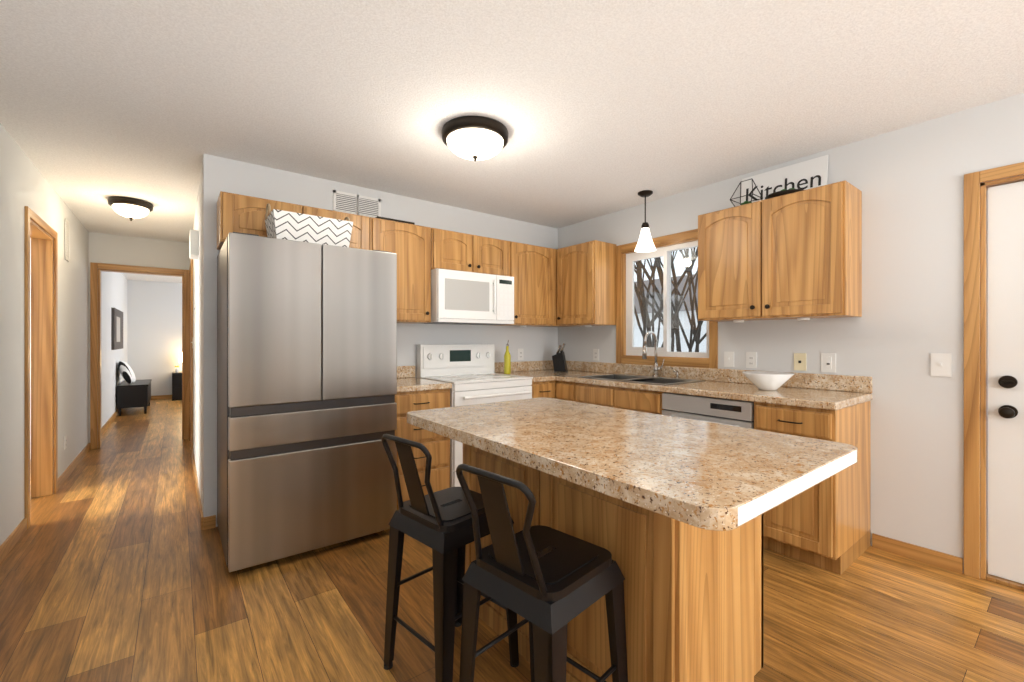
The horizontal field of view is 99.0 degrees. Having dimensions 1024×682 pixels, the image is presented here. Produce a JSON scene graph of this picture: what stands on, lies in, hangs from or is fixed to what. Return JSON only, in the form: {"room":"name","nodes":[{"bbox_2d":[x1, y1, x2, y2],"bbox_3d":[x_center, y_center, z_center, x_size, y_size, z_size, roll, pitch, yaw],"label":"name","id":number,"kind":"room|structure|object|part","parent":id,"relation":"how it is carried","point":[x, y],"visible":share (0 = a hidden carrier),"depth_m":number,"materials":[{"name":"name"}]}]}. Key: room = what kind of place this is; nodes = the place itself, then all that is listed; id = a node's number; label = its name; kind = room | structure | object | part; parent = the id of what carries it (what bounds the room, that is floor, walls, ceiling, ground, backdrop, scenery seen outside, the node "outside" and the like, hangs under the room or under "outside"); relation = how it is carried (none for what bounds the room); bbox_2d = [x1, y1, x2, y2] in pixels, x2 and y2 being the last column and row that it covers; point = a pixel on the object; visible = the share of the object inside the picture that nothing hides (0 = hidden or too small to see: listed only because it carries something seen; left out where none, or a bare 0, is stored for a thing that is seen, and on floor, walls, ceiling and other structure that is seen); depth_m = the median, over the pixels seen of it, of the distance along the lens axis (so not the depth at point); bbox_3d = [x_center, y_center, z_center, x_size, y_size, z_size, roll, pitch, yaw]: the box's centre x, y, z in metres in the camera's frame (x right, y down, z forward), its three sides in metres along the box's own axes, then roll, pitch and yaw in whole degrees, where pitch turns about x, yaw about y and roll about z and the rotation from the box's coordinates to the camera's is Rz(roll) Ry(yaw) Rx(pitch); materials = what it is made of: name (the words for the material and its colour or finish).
{"room":"kitchen","nodes":[
{"label":"kitchen","id":0,"kind":"room"},
{"bbox_2d":[30,238,30,458],"bbox_3d":[-5.671,0.010,4.031,2.290,2.440,0.100,0,0,-37],"label":"wall","id":1,"kind":"structure","parent":0,"point":[30,348],"depth_m":4.50,"materials":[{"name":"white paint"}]},
{"bbox_2d":[0,123,126,545],"bbox_3d":[-3.181,0.010,2.765,0.120,2.440,15.320,0,0,-37],"label":"wall","id":2,"kind":"structure","parent":0,"point":[23,181],"depth_m":3.36,"materials":[{"name":"white paint"}]},
{"bbox_2d":[24,206,57,529],"bbox_3d":[-3.466,0.181,3.151,0.136,2.098,0.896,0,0,-37],"label":"door frame","id":3,"kind":"structure","parent":2,"relation":"attached to","point":[44,363],"depth_m":3.43,"materials":[{"name":"brown wood"}]},
{"bbox_2d":[64,435,66,449],"bbox_3d":[-3.932,0.900,3.852,0.009,0.115,0.072,0,0,-37],"label":"electrical outlet plate","id":4,"kind":"object","parent":2,"relation":"attached to","point":[65,437],"depth_m":3.84,"materials":[{"name":"white plastic"}]},
{"bbox_2d":[65,218,68,261],"bbox_3d":[-3.976,-0.890,3.907,0.008,0.360,0.160,0,0,-37],"label":"air vent","id":5,"kind":"object","parent":2,"relation":"in","point":[66,240],"visible":1,"depth_m":3.90,"materials":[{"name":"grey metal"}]},
{"bbox_2d":[111,308,122,349],"bbox_3d":[-6.461,-0.170,7.168,0.035,0.640,1.400,0,0,-37],"label":"picture","id":6,"kind":"object","parent":2,"relation":"attached to","point":[116,329],"visible":1,"depth_m":6.85,"materials":[{"name":"grey"}]},
{"bbox_2d":[0,395,962,573],"bbox_3d":[-1.482,1.190,3.993,4.070,0.080,15.200,0,0,-37],"label":"baseboard","id":7,"kind":"structure","parent":2,"relation":"attached to","point":[926,555],"depth_m":2.55,"materials":[{"name":"brown wood"}]},
{"bbox_2d":[89,232,190,442],"bbox_3d":[-3.372,0.010,6.021,3.540,2.440,0.120,0,0,-37],"label":"wall","id":8,"kind":"structure","parent":0,"point":[122,250],"depth_m":5.13,"materials":[{"name":"white paint"}]},
{"bbox_2d":[90,262,188,449],"bbox_3d":[-4.403,0.180,5.221,0.900,2.100,0.136,0,0,-37],"label":"door frame","id":9,"kind":"structure","parent":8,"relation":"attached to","point":[95,356],"depth_m":4.99,"materials":[{"name":"brown wood"}]},
{"bbox_2d":[127,280,181,395],"bbox_3d":[-6.355,0.010,9.909,3.540,2.440,0.120,0,0,-37],"label":"wall","id":10,"kind":"structure","parent":0,"point":[154,329],"depth_m":9.05,"materials":[{"name":"white paint"}]},
{"bbox_2d":[193,161,202,509],"bbox_3d":[-2.995,0.010,4.231,0.120,2.440,3.180,0,0,-37],"label":"wall","id":11,"kind":"structure","parent":0,"point":[198,356],"depth_m":3.50,"materials":[{"name":"white paint"}]},
{"bbox_2d":[189,259,192,454],"bbox_3d":[-3.688,0.180,5.023,0.017,2.100,0.920,0,0,-37],"label":"door frame","id":12,"kind":"structure","parent":11,"relation":"attached to","point":[191,352],"depth_m":4.66,"materials":[{"name":"brown wood"}]},
{"bbox_2d":[189,230,198,258],"bbox_3d":[-2.577,-0.770,3.543,0.054,0.200,0.220,0,0,-37],"label":"door chime","id":13,"kind":"object","parent":11,"relation":"attached to","point":[194,244],"visible":1,"depth_m":3.46,"materials":[{"name":"white plastic"}]},
{"bbox_2d":[203,154,557,526],"bbox_3d":[-0.741,0.010,3.881,3.270,2.440,0.120,0,0,-37],"label":"wall","id":14,"kind":"structure","parent":0,"point":[264,182],"depth_m":3.39,"materials":[{"name":"white paint"}]},
{"bbox_2d":[217,191,368,249],"bbox_3d":[-1.479,-0.748,3.020,0.910,0.305,0.346,0,0,-37],"label":"upper cabinet","id":15,"kind":"object","parent":14,"relation":"attached to","point":[239,213],"visible":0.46,"depth_m":2.75,"materials":[{"name":"brown wood"}]},
{"bbox_2d":[333,190,380,217],"bbox_3d":[-1.213,-1.055,3.437,0.370,0.170,0.008,0,0,-37],"label":"air vent","id":16,"kind":"object","parent":14,"relation":"in","point":[350,203],"visible":0.88,"depth_m":3.43,"materials":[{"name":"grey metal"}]},
{"bbox_2d":[369,217,430,323],"bbox_3d":[-0.920,-0.520,3.449,0.490,0.760,0.346,0,0,-37],"label":"upper cabinet","id":17,"kind":"object","parent":14,"relation":"attached to","point":[409,245],"visible":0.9,"depth_m":3.37,"materials":[{"name":"brown wood"}]},
{"bbox_2d":[375,216,414,224],"bbox_3d":[-0.952,-0.913,3.442,0.300,0.024,0.220,0,0,-37],"label":"tray","id":18,"kind":"object","parent":17,"relation":"on","point":[396,220],"visible":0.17,"depth_m":3.35,"materials":[{"name":"grey metal"}]},
{"bbox_2d":[431,228,507,275],"bbox_3d":[-0.420,-0.733,3.833,0.760,0.335,0.346,0,0,-37],"label":"upper cabinet","id":19,"kind":"object","parent":14,"relation":"attached to","point":[453,250],"visible":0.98,"depth_m":3.69,"materials":[{"name":"brown wood"}]},
{"bbox_2d":[421,268,513,324],"bbox_3d":[-0.389,-0.350,3.793,0.756,0.425,0.444,0,0,-37],"label":"microwave","id":20,"kind":"object","parent":19,"relation":"attached to","point":[464,298],"visible":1,"depth_m":3.61,"materials":[{"name":"white"}]},
{"bbox_2d":[518,349,523,359],"bbox_3d":[0.088,0.145,4.436,0.072,0.115,0.008,0,0,-37],"label":"electrical outlet plate","id":21,"kind":"object","parent":14,"relation":"attached to","point":[520,351],"depth_m":4.43,"materials":[{"name":"white plastic"}]},
{"bbox_2d":[493,241,574,326],"bbox_3d":[0.242,-0.512,4.341,0.900,0.776,0.346,0,0,-37],"label":"upper cabinet","id":22,"kind":"object","parent":14,"relation":"attached to","point":[532,270],"visible":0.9,"depth_m":4.14,"materials":[{"name":"brown wood"}]},
{"bbox_2d":[0,398,1023,681],"bbox_3d":[-2.525,1.280,3.192,7.300,0.100,15.600,0,0,-37],"label":"floor","id":23,"kind":"structure","parent":0,"point":[112,566],"depth_m":2.01,"materials":[{"name":"brown wood"}]},
{"bbox_2d":[117,379,151,415],"bbox_3d":[-6.579,0.985,7.645,0.390,0.490,1.220,0,0,-37],"label":"bench","id":24,"kind":"object","parent":23,"relation":"on","point":[136,393],"visible":1,"depth_m":7.20,"materials":[{"name":"black wood"}]},
{"bbox_2d":[118,360,131,383],"bbox_3d":[-6.428,0.535,7.270,0.179,0.399,0.416,0,0,-37],"label":"pillow","id":25,"kind":"object","parent":24,"relation":"on","point":[125,372],"visible":1,"depth_m":7.16,"materials":[{"name":"white fabric"}]},
{"bbox_2d":[123,361,135,381],"bbox_3d":[-6.614,0.543,7.528,0.202,0.384,0.418,0,0,-37],"label":"pillow","id":26,"kind":"object","parent":24,"relation":"on","point":[132,374],"visible":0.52,"depth_m":7.51,"materials":[{"name":"white fabric"}]},
{"bbox_2d":[172,371,181,400],"bbox_3d":[-6.838,0.950,9.158,0.440,0.560,0.453,0,0,-37],"label":"nightstand","id":27,"kind":"object","parent":23,"relation":"on","point":[176,386],"visible":0.31,"depth_m":8.90,"materials":[{"name":"black wood"}]},
{"bbox_2d":[175,352,181,372],"bbox_3d":[-6.862,0.460,9.143,0.297,0.419,0.278,0,0,-37],"label":"table lamp","id":28,"kind":"object","parent":27,"relation":"on","point":[177,369],"visible":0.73,"depth_m":9.06,"materials":[{"name":"white"}]},
{"bbox_2d":[217,232,396,571],"bbox_3d":[-1.327,0.335,2.814,0.900,1.790,0.800,0,0,-37],"label":"fridge","id":29,"kind":"object","parent":23,"relation":"on","point":[306,374],"visible":0.94,"depth_m":2.45,"materials":[{"name":"grey metal"}]},
{"bbox_2d":[265,203,352,246],"bbox_3d":[-1.250,-0.680,2.696,0.460,0.237,0.300,0,0,-37],"label":"basket","id":30,"kind":"object","parent":29,"relation":"on","point":[286,225],"visible":0.9,"depth_m":2.57,"materials":[{"name":"fabric"}]},
{"bbox_2d":[395,366,451,509],"bbox_3d":[-0.824,0.724,3.324,0.494,1.012,0.661,0,0,-37],"label":"base cabinet","id":31,"kind":"object","parent":23,"relation":"on","point":[437,446],"depth_m":3.13,"materials":[{"name":"brown wood"}]},
{"bbox_3d":[-0.831,0.288,3.332,0.494,0.141,0.639,0,0,-37],"label":"base cab top","id":32,"kind":"part","parent":31,"relation":"part of","materials":[{"name":"beige stone"}]},
{"bbox_2d":[382,434,518,681],"bbox_3d":[-0.242,0.783,1.638,0.370,0.894,0.408,0,0,44],"label":"stool","id":33,"kind":"object","parent":23,"relation":"on","point":[439,523],"visible":0.81,"depth_m":1.53,"materials":[{"name":"black metal"}]},
{"bbox_2d":[416,344,532,486],"bbox_3d":[-0.303,0.635,3.680,0.758,1.190,0.692,0,0,-37],"label":"stove","id":34,"kind":"object","parent":23,"relation":"on","point":[468,373],"visible":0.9,"depth_m":3.66,"materials":[{"name":"white metal"}]},
{"bbox_2d":[494,362,555,398],"bbox_3d":[0.340,0.724,4.216,0.905,1.012,0.662,0,0,-37],"label":"base cabinet","id":35,"kind":"object","parent":23,"relation":"on","point":[546,389],"depth_m":3.91,"materials":[{"name":"brown wood"}]},
{"bbox_2d":[504,340,510,373],"bbox_3d":[-0.043,0.159,4.089,0.064,0.316,0.064,0,0,-37],"label":"oil bottle","id":36,"kind":"object","parent":35,"relation":"on","point":[507,362],"visible":1,"depth_m":4.06,"materials":[{"name":"yellow glass"}]},
{"bbox_3d":[-0.023,0.288,3.952,0.007,0.141,0.639,0,0,-37],"label":"base cab top","id":37,"kind":"part","parent":35,"relation":"part of","materials":[{"name":"beige stone"}]},
{"bbox_2d":[456,464,627,681],"bbox_3d":[0.078,0.783,1.254,0.370,0.894,0.408,0,0,45],"label":"stool","id":38,"kind":"object","parent":23,"relation":"on","point":[547,583],"visible":1,"depth_m":1.18,"materials":[{"name":"black metal"}]},
{"bbox_2d":[556,381,575,401],"bbox_3d":[0.687,0.795,3.969,0.656,0.869,0.240,0,0,-37],"label":"base cabinet","id":39,"kind":"object","parent":23,"relation":"on","point":[565,390],"visible":0.15,"depth_m":3.77,"materials":[{"name":"brown wood"}]},
{"bbox_2d":[463,443,762,681],"bbox_3d":[0.332,0.795,1.803,0.601,0.869,1.124,0,0,-37],"label":"kitchen island","id":40,"kind":"object","parent":23,"relation":"on","point":[693,597],"visible":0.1,"depth_m":1.35,"materials":[{"name":"brown wood"}]},
{"bbox_2d":[407,397,856,530],"bbox_3d":[0.285,0.338,1.617,0.840,0.042,1.421,0,0,-37],"label":"island countertop","id":41,"kind":"structure","parent":40,"relation":"on","point":[709,475],"depth_m":1.23,"materials":[{"name":"stone"}]},
{"bbox_2d":[576,383,663,414],"bbox_3d":[1.016,0.795,3.540,0.656,0.869,0.840,0,0,-37],"label":"base cabinet","id":42,"kind":"object","parent":23,"relation":"on","point":[646,401],"visible":0.12,"depth_m":3.30,"materials":[{"name":"brown wood"}]},
{"bbox_2d":[662,392,753,428],"bbox_3d":[1.432,0.796,2.952,0.653,0.868,0.598,0,0,-37],"label":"dishwasher","id":43,"kind":"object","parent":23,"relation":"on","point":[737,413],"visible":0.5,"depth_m":2.75,"materials":[{"name":"grey metal"}]},
{"bbox_2d":[754,401,870,574],"bbox_3d":[1.758,0.795,2.569,0.661,0.869,0.400,0,0,-37],"label":"base cabinet","id":44,"kind":"object","parent":23,"relation":"on","point":[825,524],"visible":0.6,"depth_m":2.37,"materials":[{"name":"brown wood"}]},
{"bbox_2d":[513,360,871,410],"bbox_3d":[1.058,0.288,3.476,0.667,0.141,2.711,0,0,-37],"label":"countertop","id":45,"kind":"structure","parent":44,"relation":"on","point":[824,391],"depth_m":2.93,"materials":[{"name":"stone"}]},
{"bbox_2d":[552,343,567,371],"bbox_3d":[0.485,0.175,4.431,0.145,0.283,0.100,0,0,18],"label":"knife block","id":46,"kind":"object","parent":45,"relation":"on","point":[559,362],"visible":1,"depth_m":4.39,"materials":[{"name":"black wood"}]},
{"bbox_2d":[579,374,704,384],"bbox_3d":[1.030,0.405,3.551,0.532,0.187,0.834,0,0,-37],"label":"sink","id":47,"kind":"object","parent":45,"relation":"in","point":[645,379],"visible":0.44,"depth_m":3.58,"materials":[{"name":"silver metal"}]},
{"bbox_2d":[642,331,679,378],"bbox_3d":[1.214,0.117,3.572,0.210,0.386,0.250,0,0,-37],"label":"faucet","id":48,"kind":"object","parent":47,"relation":"on","point":[656,367],"visible":1,"depth_m":3.65,"materials":[{"name":"silver metal"}]},
{"bbox_2d":[742,371,793,390],"bbox_3d":[1.629,0.263,2.788,0.290,0.108,0.290,0,0,-37],"label":"bowl","id":49,"kind":"object","parent":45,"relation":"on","point":[767,380],"visible":1,"depth_m":2.72,"materials":[{"name":"white ceramic"}]},
{"bbox_2d":[0,0,1023,282],"bbox_3d":[-2.525,-1.260,3.192,7.300,0.100,15.600,0,0,-37],"label":"ceiling","id":50,"kind":"structure","parent":0,"point":[596,108],"depth_m":2.11,"materials":[{"name":"white paint"}]},
{"bbox_2d":[107,196,152,220],"bbox_3d":[-3.330,-1.123,3.823,0.304,0.172,0.304,0,0,-37],"label":"light","id":51,"kind":"object","parent":50,"relation":"attached to","point":[130,208],"visible":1,"depth_m":3.74,"materials":[{"name":"white glass"}]},
{"bbox_2d":[442,116,508,161],"bbox_3d":[-0.214,-1.123,2.546,0.388,0.172,0.388,0,0,-37],"label":"kitchen ceiling light","id":52,"kind":"object","parent":50,"relation":"attached to","point":[475,138],"visible":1,"depth_m":2.43,"materials":[{"name":"white glass"}]},
{"bbox_2d":[634,190,655,251],"bbox_3d":[1.093,-0.972,3.586,0.174,0.474,0.174,0,0,-37],"label":"pendant lamp","id":53,"kind":"object","parent":50,"relation":"hanging from","point":[645,243],"visible":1,"depth_m":3.55,"materials":[{"name":"white glass"}]},
{"bbox_2d":[558,93,1023,572],"bbox_3d":[2.676,0.010,2.016,0.120,2.440,7.000,0,0,-37],"label":"wall","id":54,"kind":"structure","parent":0,"point":[908,181],"depth_m":2.50,"materials":[{"name":"white paint"}]},
{"bbox_2d":[557,240,615,326],"bbox_3d":[0.696,-0.512,4.212,0.346,0.776,0.500,0,0,-37],"label":"upper cabinet","id":55,"kind":"object","parent":54,"relation":"attached to","point":[586,284],"visible":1,"depth_m":4.06,"materials":[{"name":"brown wood"}]},
{"bbox_2d":[593,349,598,360],"bbox_3d":[0.829,0.145,4.316,0.009,0.115,0.072,0,0,-37],"label":"electrical outlet plate","id":56,"kind":"object","parent":54,"relation":"attached to","point":[595,351],"depth_m":4.31,"materials":[{"name":"white plastic"}]},
{"bbox_2d":[616,229,717,368],"bbox_3d":[1.324,-0.330,3.764,0.136,1.104,0.968,0,0,-37],"label":"window","id":57,"kind":"structure","parent":54,"relation":"in","point":[665,254],"depth_m":3.78,"materials":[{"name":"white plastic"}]},
{"bbox_2d":[724,352,733,366],"bbox_3d":[1.623,0.145,3.274,0.017,0.115,0.072,0,0,-37],"label":"electrical outlet plate","id":58,"kind":"object","parent":54,"relation":"attached to","point":[728,356],"depth_m":3.27,"materials":[{"name":"white plastic"}]},
{"bbox_2d":[746,352,756,367],"bbox_3d":[1.723,0.145,3.151,0.009,0.115,0.072,0,0,-37],"label":"electrical outlet plate","id":59,"kind":"object","parent":54,"relation":"attached to","point":[751,357],"depth_m":3.15,"materials":[{"name":"white plastic"}]},
{"bbox_2d":[698,180,861,322],"bbox_3d":[1.711,-0.512,2.889,0.346,0.776,0.880,0,0,-37],"label":"upper cabinet","id":60,"kind":"object","parent":54,"relation":"attached to","point":[797,255],"visible":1,"depth_m":2.69,"materials":[{"name":"brown wood"}]},
{"bbox_2d":[730,179,762,206],"bbox_3d":[1.617,-1.004,3.018,0.156,0.201,0.156,0,0,-37],"label":"terrarium","id":61,"kind":"object","parent":60,"relation":"on","point":[746,202],"visible":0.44,"depth_m":3.00,"materials":[{"name":"black metal"}]},
{"bbox_2d":[765,188,802,198],"bbox_3d":[1.771,-0.938,2.834,0.230,0.073,0.230,0,0,-37],"label":"bowl","id":62,"kind":"object","parent":60,"relation":"on","point":[782,192],"visible":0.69,"depth_m":2.77,"materials":[{"name":"grey"}]},
{"bbox_2d":[741,155,827,202],"bbox_3d":[1.833,-1.038,2.976,0.037,0.274,0.530,0,0,-37],"label":"kitchen sign","id":63,"kind":"object","parent":60,"relation":"on","point":[795,174],"visible":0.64,"depth_m":2.94,"materials":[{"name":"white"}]},
{"bbox_2d":[794,353,805,370],"bbox_3d":[1.913,0.145,2.904,0.008,0.115,0.072,0,0,-37],"label":"electrical outlet plate","id":64,"kind":"object","parent":54,"relation":"attached to","point":[799,358],"depth_m":2.90,"materials":[{"name":"beige plastic"}]},
{"bbox_2d":[821,353,835,372],"bbox_3d":[2.009,0.145,2.777,0.010,0.120,0.078,0,0,-37],"label":"electrical outlet plate","id":65,"kind":"object","parent":54,"relation":"attached to","point":[828,360],"depth_m":2.77,"materials":[{"name":"white plastic"}]},
{"bbox_2d":[931,353,950,376],"bbox_3d":[2.320,0.135,2.366,0.017,0.125,0.080,0,0,-37],"label":"light switch","id":66,"kind":"object","parent":54,"relation":"attached to","point":[940,364],"depth_m":2.37,"materials":[{"name":"white plastic"}]},
{"bbox_2d":[964,162,1023,590],"bbox_3d":[2.737,0.181,1.923,0.136,2.098,1.036,0,0,-37],"label":"door frame","id":67,"kind":"structure","parent":54,"relation":"attached to","point":[975,377],"depth_m":2.26,"materials":[{"name":"brown wood"}]},
{"bbox_2d":[988,181,1023,583],"bbox_3d":[2.702,0.210,1.897,0.128,1.992,0.872,0,0,-37],"label":"entry door","id":68,"kind":"structure","parent":54,"relation":"in","point":[1005,381],"depth_m":2.21,"materials":[{"name":"white"}]},
{"label":"outside","id":69,"kind":"structure","parent":0,"visible":0},
{"bbox_3d":[32.430,3.780,29.258,79.500,0.100,80.000,0,0,-37],"label":"ground","id":70,"kind":"structure","parent":69,"visible":0},
{"bbox_2d":[634,274,705,351],"bbox_3d":[13.460,-0.720,35.500,11.000,8.900,15.600,0,0,-37],"label":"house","id":71,"kind":"structure","parent":70,"relation":"on","point":[639,343],"depth_m":31.27,"materials":[{"name":"white"}]},
{"bbox_2d":[634,247,705,351],"bbox_3d":[4.806,-3.401,15.538,15.673,14.286,16.003,0,0,-37],"label":"trees","id":72,"kind":"object","parent":70,"relation":"on","point":[647,323],"depth_m":11.13,"materials":[{"name":"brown plant"}]}
]}

